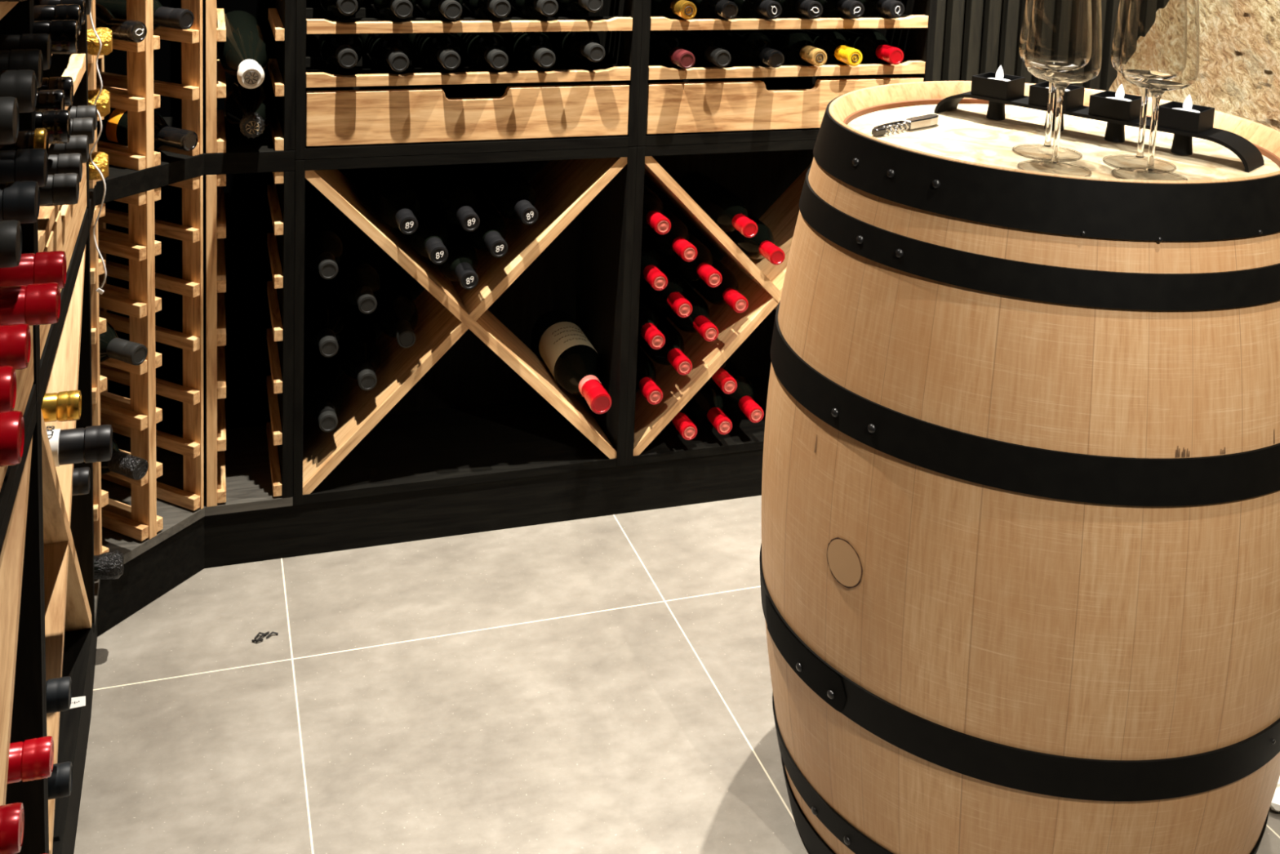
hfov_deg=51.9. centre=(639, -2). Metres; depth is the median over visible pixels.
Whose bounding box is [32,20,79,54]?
wine bottle
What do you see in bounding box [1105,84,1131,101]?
tealight
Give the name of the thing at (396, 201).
wine bottle
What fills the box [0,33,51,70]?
wine bottle
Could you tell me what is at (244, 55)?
wine bottle
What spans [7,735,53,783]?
wine bottle
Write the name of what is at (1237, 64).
wall
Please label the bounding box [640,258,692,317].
wine bottle
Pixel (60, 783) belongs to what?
wine bottle
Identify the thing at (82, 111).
wine bottle
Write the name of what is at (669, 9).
wine bottle
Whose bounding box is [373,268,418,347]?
wine bottle
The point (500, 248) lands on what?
print
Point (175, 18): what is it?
wine bottle
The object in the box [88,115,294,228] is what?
corner shelf
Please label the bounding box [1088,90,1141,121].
cup
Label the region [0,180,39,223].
wine bottle
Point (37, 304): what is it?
wine bottle
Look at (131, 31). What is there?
wine bottle
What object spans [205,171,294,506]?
wine rack
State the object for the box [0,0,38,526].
wine rack
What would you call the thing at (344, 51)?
wine bottle
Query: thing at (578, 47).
wine bottle
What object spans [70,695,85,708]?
paper tag
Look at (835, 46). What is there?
wine bottle
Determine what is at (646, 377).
wine bottle
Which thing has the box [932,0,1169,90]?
wall
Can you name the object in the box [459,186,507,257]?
wine bottle
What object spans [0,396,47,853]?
wine rack
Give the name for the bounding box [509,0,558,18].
wine bottle
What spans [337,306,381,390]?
wine bottle
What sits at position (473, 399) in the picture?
wine rack
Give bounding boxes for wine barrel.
[759,80,1279,853]
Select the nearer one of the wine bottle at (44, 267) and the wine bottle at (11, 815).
the wine bottle at (11, 815)
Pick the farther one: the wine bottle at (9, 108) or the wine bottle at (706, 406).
the wine bottle at (706, 406)
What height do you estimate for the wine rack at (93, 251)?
0.588 m
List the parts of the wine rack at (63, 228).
panel, bottle rail, drawer, panel, panel, bottle rail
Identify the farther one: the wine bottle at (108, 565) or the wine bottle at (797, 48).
the wine bottle at (797, 48)
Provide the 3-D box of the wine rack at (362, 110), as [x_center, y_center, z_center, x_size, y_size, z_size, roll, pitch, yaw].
[-0.334,0.008,2.449,0.614,0.498,0.300,0,7,-18]
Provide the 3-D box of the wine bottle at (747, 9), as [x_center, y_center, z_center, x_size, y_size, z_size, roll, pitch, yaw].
[0.205,0.003,2.602,0.075,0.075,0.301,0,7,-18]
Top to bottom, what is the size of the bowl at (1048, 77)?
0.135 m
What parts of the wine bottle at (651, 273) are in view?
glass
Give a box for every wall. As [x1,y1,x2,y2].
[103,0,275,440]
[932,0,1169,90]
[1108,0,1279,131]
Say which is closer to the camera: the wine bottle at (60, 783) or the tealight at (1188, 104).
the wine bottle at (60, 783)
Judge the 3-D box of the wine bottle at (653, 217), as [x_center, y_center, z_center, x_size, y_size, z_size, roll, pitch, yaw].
[-0.004,0.405,2.590,0.075,0.075,0.300,0,7,-18]
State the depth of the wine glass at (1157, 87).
1.51 m
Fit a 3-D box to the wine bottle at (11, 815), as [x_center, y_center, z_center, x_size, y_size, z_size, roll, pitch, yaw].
[-0.603,0.617,0.931,0.300,0.075,0.075,0,7,-18]
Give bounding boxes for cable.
[89,0,106,294]
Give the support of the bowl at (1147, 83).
on the wine glass at (1157, 87)
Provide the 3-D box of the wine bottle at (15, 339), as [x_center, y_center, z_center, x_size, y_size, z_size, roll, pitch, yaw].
[-0.600,0.260,0.935,0.300,0.075,0.075,0,7,-18]
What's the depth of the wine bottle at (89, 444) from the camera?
1.54 m
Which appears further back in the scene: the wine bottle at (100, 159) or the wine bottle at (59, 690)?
the wine bottle at (100, 159)
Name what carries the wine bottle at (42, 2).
in the wine rack at (63, 228)
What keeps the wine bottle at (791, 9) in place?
in the wine rack at (735, 102)
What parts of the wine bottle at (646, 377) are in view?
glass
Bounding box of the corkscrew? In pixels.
[871,114,938,136]
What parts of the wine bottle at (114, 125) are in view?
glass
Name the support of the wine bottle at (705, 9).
in the wine rack at (735, 102)
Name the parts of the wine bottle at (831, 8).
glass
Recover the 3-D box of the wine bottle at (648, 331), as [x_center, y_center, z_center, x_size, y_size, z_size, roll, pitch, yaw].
[-0.014,0.626,2.617,0.075,0.075,0.300,0,7,-18]
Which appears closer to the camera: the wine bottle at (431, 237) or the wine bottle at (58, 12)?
the wine bottle at (58, 12)
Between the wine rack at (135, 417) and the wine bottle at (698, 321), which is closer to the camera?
the wine rack at (135, 417)
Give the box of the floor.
[73,494,1279,853]
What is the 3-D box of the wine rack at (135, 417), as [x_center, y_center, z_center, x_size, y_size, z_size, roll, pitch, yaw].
[-0.907,0.585,2.190,0.260,0.588,0.221,6,8,26]
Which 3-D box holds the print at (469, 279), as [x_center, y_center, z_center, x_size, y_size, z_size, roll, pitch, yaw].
[-0.301,0.498,2.328,0.016,0.011,0.001,-23,14,-14]
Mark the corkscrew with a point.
(929, 120)
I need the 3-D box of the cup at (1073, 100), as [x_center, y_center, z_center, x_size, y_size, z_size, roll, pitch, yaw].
[0.556,0.129,1.756,0.053,0.026,0.053,8,9,42]
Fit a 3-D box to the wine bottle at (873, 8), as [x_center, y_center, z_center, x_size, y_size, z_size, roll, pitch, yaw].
[0.452,0.002,2.683,0.075,0.075,0.301,0,7,-18]
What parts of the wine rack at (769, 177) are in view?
panel, panel, panel, panel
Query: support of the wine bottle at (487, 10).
in the wine rack at (362, 110)
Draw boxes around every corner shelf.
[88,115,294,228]
[94,425,293,625]
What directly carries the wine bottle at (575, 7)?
in the wine rack at (362, 110)
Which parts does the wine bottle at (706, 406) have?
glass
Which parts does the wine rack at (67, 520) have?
panel, panel, panel, panel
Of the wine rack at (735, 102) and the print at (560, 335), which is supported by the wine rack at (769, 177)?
the wine rack at (735, 102)
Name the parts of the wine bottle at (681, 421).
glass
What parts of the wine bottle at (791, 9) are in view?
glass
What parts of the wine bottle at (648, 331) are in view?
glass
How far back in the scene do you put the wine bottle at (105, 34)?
1.89 m
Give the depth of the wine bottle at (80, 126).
1.64 m
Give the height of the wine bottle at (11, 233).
0.075 m
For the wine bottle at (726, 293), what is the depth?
2.59 m
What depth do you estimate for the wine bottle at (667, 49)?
2.48 m
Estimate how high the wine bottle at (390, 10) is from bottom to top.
0.075 m
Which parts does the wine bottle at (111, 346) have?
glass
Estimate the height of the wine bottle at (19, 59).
0.075 m
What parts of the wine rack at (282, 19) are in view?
post, panel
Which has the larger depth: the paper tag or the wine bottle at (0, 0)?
the paper tag
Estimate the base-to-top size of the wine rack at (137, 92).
0.482 m
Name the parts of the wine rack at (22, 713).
panel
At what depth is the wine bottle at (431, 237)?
2.38 m
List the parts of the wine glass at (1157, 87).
stem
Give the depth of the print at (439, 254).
2.30 m
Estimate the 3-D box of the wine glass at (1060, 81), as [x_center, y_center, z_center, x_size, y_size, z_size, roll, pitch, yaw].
[0.490,0.080,1.526,0.085,0.246,0.085,0,7,-18]
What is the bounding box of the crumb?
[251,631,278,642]
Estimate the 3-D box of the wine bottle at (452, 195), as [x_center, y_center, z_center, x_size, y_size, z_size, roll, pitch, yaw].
[-0.345,0.375,2.456,0.075,0.075,0.300,0,7,-18]
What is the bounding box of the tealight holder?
[933,71,1264,172]
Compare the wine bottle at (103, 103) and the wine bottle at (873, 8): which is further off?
the wine bottle at (873, 8)
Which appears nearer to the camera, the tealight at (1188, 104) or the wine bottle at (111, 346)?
the tealight at (1188, 104)
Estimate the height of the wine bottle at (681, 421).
0.075 m
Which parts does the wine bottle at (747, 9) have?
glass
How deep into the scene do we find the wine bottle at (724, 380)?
2.56 m
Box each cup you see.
[970,71,1025,100]
[1028,81,1084,111]
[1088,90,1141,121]
[1156,101,1214,133]
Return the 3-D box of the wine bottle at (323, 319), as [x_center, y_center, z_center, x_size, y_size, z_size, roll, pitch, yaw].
[-0.594,0.596,2.452,0.075,0.075,0.300,0,7,-18]
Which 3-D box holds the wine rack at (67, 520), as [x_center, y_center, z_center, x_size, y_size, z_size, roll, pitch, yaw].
[-0.843,0.661,1.575,0.300,0.622,0.614,0,7,-18]
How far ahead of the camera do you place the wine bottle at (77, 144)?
1.54 m
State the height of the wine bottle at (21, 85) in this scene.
0.075 m
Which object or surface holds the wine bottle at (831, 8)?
in the wine rack at (735, 102)
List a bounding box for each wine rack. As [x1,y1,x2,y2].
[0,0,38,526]
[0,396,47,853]
[31,0,89,394]
[38,218,94,853]
[87,0,96,188]
[89,206,100,555]
[93,0,203,182]
[95,175,203,554]
[205,0,296,153]
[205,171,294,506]
[293,146,636,505]
[294,0,642,159]
[624,139,816,465]
[636,0,937,146]
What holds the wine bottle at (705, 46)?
in the wine rack at (735, 102)
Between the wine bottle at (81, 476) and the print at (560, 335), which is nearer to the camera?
the wine bottle at (81, 476)
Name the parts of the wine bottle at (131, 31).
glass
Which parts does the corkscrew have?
lever, handle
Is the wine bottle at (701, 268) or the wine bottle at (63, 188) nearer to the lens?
the wine bottle at (63, 188)
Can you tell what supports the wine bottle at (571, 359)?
in the wine rack at (473, 399)
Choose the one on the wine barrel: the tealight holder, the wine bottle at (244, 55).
the tealight holder
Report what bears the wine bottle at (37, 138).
in the wine rack at (15, 17)
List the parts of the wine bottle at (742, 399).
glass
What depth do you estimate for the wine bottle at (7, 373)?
0.89 m
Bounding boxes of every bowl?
[1018,2,1092,69]
[1024,0,1102,82]
[1120,1,1199,88]
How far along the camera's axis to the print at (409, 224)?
2.28 m
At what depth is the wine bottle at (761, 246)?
2.60 m
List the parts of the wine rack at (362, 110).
panel, panel, panel, drawer, bottle rail, bottle rail, panel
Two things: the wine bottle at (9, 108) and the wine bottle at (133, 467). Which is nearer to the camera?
the wine bottle at (9, 108)
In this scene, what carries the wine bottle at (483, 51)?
in the wine rack at (362, 110)
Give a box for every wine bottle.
[0,0,26,1]
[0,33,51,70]
[0,48,43,88]
[0,70,36,112]
[0,96,18,144]
[0,128,48,155]
[0,148,48,186]
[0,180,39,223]
[0,220,22,267]
[0,250,66,288]
[0,282,60,325]
[0,323,31,369]
[0,365,16,412]
[0,410,24,466]
[0,802,24,853]
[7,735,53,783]
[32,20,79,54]
[33,0,85,24]
[34,4,81,35]
[35,89,65,111]
[35,109,71,143]
[36,76,73,106]
[39,173,79,205]
[40,390,81,422]
[45,675,71,713]
[46,424,112,466]
[47,761,72,799]
[48,134,88,163]
[48,153,82,182]
[66,105,97,130]
[70,117,94,144]
[71,466,90,495]
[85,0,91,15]
[87,26,112,55]
[88,88,110,116]
[88,151,108,180]
[93,551,124,579]
[95,0,194,31]
[95,2,146,43]
[97,107,198,151]
[99,321,147,365]
[101,438,148,479]
[216,10,269,88]
[223,76,274,138]
[303,275,344,357]
[303,343,343,431]
[304,204,344,279]
[312,17,363,69]
[317,0,363,18]
[336,236,381,313]
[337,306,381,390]
[359,33,412,72]
[365,0,416,21]
[367,166,420,234]
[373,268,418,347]
[404,191,449,264]
[405,17,461,71]
[415,0,462,22]
[423,164,479,231]
[436,213,478,289]
[452,17,508,70]
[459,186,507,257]
[462,0,511,20]
[477,162,538,224]
[497,31,555,68]
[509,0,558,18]
[531,310,611,413]
[543,14,604,63]
[555,0,603,15]
[635,344,662,404]
[637,293,665,349]
[637,297,692,375]
[640,237,667,290]
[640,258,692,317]
[641,206,697,262]
[642,185,671,234]
[648,30,694,69]
[648,232,722,287]
[650,0,696,19]
[661,269,718,341]
[665,402,697,439]
[670,30,731,67]
[677,254,748,312]
[680,172,757,237]
[688,0,737,19]
[688,382,732,434]
[706,360,737,394]
[707,29,784,67]
[712,359,764,422]
[724,212,785,265]
[728,0,782,18]
[754,29,826,66]
[771,0,822,18]
[798,28,862,66]
[813,0,864,17]
[829,28,903,64]
[854,0,904,17]
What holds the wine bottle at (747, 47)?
in the wine rack at (735, 102)
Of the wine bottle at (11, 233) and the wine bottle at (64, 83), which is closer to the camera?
the wine bottle at (11, 233)
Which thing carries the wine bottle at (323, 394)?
in the wine rack at (473, 399)
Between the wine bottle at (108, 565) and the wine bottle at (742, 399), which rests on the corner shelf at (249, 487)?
the wine bottle at (108, 565)
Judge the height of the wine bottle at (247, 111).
0.084 m
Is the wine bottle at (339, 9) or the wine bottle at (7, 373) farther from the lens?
the wine bottle at (339, 9)
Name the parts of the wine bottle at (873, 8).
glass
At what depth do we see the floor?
1.96 m
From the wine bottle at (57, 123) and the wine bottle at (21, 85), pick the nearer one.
the wine bottle at (21, 85)
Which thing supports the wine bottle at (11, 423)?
in the wine rack at (15, 17)
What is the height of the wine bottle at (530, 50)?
0.075 m
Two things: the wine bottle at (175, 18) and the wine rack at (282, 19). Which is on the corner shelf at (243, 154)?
the wine rack at (282, 19)
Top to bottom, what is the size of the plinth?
0.098 m
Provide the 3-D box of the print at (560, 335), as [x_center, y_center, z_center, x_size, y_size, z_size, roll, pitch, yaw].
[-0.140,0.678,2.635,0.073,0.018,0.060,0,11,-20]
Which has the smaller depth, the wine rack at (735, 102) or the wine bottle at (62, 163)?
the wine bottle at (62, 163)
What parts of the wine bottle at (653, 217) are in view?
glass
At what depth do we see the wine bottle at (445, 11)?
2.33 m
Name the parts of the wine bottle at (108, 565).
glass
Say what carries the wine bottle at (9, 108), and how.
in the wine rack at (15, 17)
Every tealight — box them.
[991,65,1010,81]
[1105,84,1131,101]
[1173,94,1200,112]
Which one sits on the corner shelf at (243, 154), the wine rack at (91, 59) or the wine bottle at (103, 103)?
the wine rack at (91, 59)
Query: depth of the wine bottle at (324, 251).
2.38 m
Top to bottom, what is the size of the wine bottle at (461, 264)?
0.075 m
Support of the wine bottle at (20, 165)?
in the wine rack at (15, 17)
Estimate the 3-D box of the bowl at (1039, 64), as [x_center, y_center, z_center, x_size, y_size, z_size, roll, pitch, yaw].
[0.510,0.015,1.605,0.085,0.135,0.085,0,7,-18]
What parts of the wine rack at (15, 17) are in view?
bottle rail, drawer, panel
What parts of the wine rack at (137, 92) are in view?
post, post, post, post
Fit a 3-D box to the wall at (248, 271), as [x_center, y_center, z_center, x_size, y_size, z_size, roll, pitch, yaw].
[0.325,-0.275,2.876,3.570,2.450,0.040,0,7,-18]
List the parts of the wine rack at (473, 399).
panel, panel, panel, panel, panel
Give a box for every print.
[46,426,54,435]
[405,221,413,228]
[435,250,444,258]
[466,275,473,284]
[467,217,475,226]
[496,244,503,252]
[526,211,533,219]
[551,326,588,343]
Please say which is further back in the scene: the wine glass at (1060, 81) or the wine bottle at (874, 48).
the wine bottle at (874, 48)
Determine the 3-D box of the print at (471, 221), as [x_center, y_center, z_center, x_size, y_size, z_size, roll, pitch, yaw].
[-0.297,0.393,2.315,0.016,0.011,0.001,-19,13,-15]
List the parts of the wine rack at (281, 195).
post, post, panel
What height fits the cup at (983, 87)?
0.026 m
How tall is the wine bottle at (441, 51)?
0.075 m
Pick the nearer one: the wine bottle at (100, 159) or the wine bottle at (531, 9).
the wine bottle at (100, 159)
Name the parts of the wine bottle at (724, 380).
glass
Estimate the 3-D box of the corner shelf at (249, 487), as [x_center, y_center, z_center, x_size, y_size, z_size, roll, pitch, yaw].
[-0.899,0.885,2.226,0.602,0.016,0.589,0,7,-18]
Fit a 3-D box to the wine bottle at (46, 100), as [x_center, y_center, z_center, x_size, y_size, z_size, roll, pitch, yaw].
[-0.752,0.113,1.342,0.300,0.075,0.075,0,7,-18]
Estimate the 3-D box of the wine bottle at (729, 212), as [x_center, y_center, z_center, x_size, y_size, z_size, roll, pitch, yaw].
[0.164,0.423,2.656,0.075,0.075,0.300,0,7,-18]
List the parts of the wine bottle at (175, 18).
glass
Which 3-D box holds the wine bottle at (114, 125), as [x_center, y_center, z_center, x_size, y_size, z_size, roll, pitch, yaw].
[-0.859,0.212,2.189,0.300,0.075,0.076,7,9,26]
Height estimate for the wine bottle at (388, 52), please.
0.075 m
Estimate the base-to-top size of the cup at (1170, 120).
0.026 m
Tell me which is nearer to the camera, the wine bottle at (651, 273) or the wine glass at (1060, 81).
the wine glass at (1060, 81)
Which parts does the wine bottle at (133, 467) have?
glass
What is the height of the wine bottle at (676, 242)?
0.075 m
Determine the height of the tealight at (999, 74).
0.040 m
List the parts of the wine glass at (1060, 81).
stem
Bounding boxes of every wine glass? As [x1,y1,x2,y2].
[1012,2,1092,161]
[1017,0,1102,177]
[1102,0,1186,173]
[1111,1,1199,180]
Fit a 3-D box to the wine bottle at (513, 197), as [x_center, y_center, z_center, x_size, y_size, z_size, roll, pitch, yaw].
[-0.244,0.369,2.489,0.075,0.075,0.300,0,7,-18]
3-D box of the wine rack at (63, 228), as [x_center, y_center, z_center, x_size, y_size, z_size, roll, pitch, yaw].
[-0.821,0.104,1.507,0.300,0.498,0.614,0,7,-18]
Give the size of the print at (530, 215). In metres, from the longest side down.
0.016 x 0.011 x 0.001 m
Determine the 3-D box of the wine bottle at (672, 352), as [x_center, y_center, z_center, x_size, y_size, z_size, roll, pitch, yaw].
[0.038,0.682,2.641,0.075,0.075,0.300,0,7,-18]
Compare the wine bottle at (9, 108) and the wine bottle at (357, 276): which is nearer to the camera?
the wine bottle at (9, 108)
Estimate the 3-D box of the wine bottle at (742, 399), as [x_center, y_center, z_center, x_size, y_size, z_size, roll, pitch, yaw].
[0.182,0.797,2.717,0.075,0.075,0.300,0,7,-18]
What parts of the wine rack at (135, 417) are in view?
post, post, post, post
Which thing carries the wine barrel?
on the floor
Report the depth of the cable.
1.88 m
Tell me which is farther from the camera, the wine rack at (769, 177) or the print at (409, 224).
the wine rack at (769, 177)
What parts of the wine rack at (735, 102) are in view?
panel, panel, drawer, bottle rail, bottle rail, panel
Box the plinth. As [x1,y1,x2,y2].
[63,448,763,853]
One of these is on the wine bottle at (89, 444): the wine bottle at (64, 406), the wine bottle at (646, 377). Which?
the wine bottle at (64, 406)

